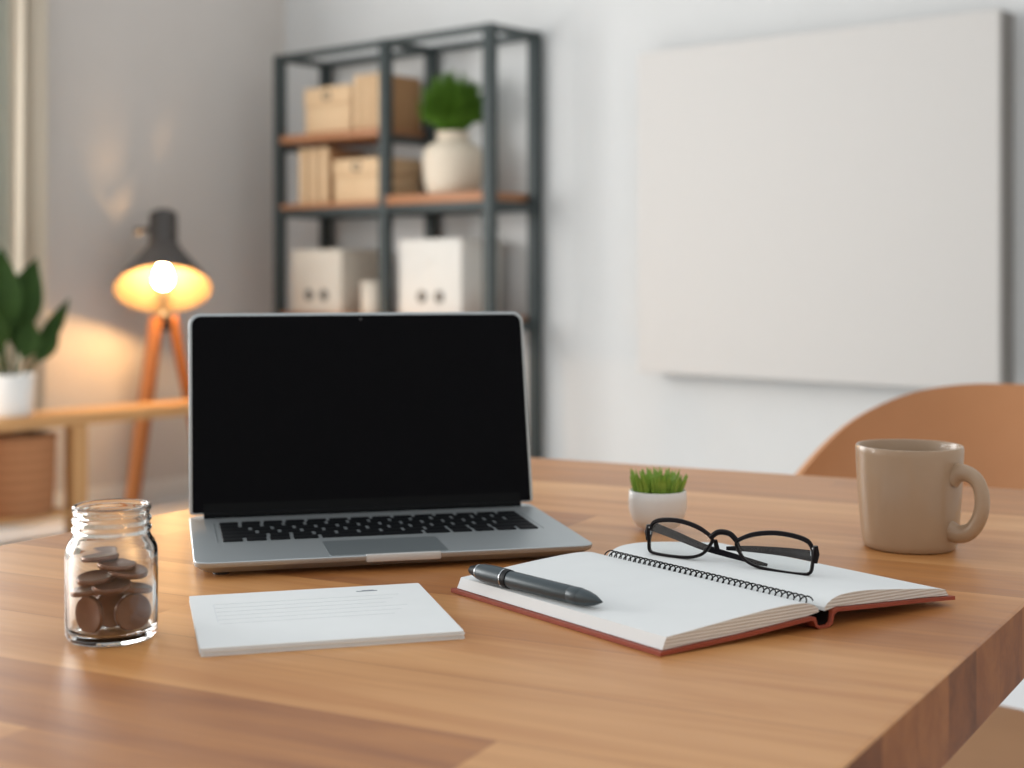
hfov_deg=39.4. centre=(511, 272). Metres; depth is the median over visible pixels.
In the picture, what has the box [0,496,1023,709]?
floor
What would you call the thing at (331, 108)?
storage box
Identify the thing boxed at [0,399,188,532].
console table
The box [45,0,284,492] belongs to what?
wall
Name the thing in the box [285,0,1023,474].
wall
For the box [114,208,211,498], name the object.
lamp
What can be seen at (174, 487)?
baseboard
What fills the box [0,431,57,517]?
basket
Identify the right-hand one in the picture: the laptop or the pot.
the pot
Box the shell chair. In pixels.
[795,384,1023,767]
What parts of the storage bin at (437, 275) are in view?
label plate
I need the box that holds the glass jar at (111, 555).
[64,498,157,646]
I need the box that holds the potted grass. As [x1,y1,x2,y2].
[628,466,687,529]
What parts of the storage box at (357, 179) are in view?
ring pull, lid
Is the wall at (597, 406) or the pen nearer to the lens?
the pen
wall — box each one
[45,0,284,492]
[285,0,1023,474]
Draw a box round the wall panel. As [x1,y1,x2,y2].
[638,8,1012,387]
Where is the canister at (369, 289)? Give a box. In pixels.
[361,281,378,312]
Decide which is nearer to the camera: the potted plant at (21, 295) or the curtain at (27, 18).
the potted plant at (21, 295)
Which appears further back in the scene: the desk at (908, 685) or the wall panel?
the wall panel
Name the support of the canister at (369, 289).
on the shelving unit at (488, 202)
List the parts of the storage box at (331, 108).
ring pull, lid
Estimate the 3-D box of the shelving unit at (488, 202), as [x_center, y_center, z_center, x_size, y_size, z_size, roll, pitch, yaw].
[-0.458,0.015,5.876,1.263,1.910,0.304,0,0,41]
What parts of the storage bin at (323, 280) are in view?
label plate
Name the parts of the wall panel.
frame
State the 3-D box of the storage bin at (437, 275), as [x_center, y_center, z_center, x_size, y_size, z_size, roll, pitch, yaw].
[-0.249,0.017,5.679,0.339,0.302,0.243,0,0,41]
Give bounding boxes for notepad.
[189,583,464,656]
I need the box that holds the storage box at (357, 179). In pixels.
[333,157,420,201]
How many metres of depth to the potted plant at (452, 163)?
5.56 m
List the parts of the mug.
handle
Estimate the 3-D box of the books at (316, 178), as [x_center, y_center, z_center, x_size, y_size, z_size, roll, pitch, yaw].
[-0.774,-0.411,6.129,0.194,0.236,0.212,0,0,41]
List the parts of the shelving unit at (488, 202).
post, rail, rail, rail, post, rail, rail, rail, rail, post, rail, rail, rail, post, rail, rail, rail, rail, post, rail, rail, rail, post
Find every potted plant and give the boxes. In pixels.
[0,247,69,417]
[416,68,481,193]
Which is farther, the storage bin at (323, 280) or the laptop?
the storage bin at (323, 280)
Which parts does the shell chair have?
backrest, seat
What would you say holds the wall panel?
attached to the wall at (597, 406)
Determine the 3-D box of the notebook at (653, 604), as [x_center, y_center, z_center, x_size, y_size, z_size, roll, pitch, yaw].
[0.125,0.210,0.964,0.266,0.020,0.208,0,0,-31]
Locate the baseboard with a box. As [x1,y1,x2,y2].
[54,475,188,508]
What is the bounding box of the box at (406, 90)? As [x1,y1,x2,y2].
[354,72,420,130]
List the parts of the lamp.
switch knob, leg, leg, lamp shade, bulb, leg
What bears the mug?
on the desk at (908, 685)
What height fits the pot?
0.032 m
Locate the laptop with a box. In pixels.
[188,312,591,574]
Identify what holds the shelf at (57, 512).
attached to the console table at (75, 421)
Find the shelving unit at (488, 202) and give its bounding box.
[273,22,541,457]
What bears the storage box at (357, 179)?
on the shelving unit at (488, 202)
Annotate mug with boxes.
[855,439,989,554]
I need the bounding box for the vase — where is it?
[423,131,481,193]
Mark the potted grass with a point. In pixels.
(651, 497)
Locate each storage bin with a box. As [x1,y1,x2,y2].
[292,249,378,312]
[400,238,500,311]
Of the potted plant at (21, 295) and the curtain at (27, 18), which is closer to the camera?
the potted plant at (21, 295)
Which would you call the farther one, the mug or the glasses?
the mug
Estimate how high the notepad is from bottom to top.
0.005 m
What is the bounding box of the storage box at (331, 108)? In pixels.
[304,84,353,133]
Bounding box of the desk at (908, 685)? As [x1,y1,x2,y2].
[0,457,1023,767]
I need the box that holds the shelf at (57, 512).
[0,507,71,524]
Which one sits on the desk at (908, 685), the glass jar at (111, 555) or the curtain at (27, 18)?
the glass jar at (111, 555)
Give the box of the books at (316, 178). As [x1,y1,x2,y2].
[299,147,364,203]
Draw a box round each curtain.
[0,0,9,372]
[9,0,47,522]
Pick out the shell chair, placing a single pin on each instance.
(987, 420)
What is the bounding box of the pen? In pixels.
[468,564,602,605]
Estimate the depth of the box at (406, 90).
5.85 m
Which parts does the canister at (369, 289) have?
lid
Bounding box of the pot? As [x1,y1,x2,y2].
[628,488,686,528]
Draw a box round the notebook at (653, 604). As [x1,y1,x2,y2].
[451,542,954,656]
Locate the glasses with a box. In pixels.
[645,517,819,575]
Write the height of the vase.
0.247 m
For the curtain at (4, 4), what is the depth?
5.51 m

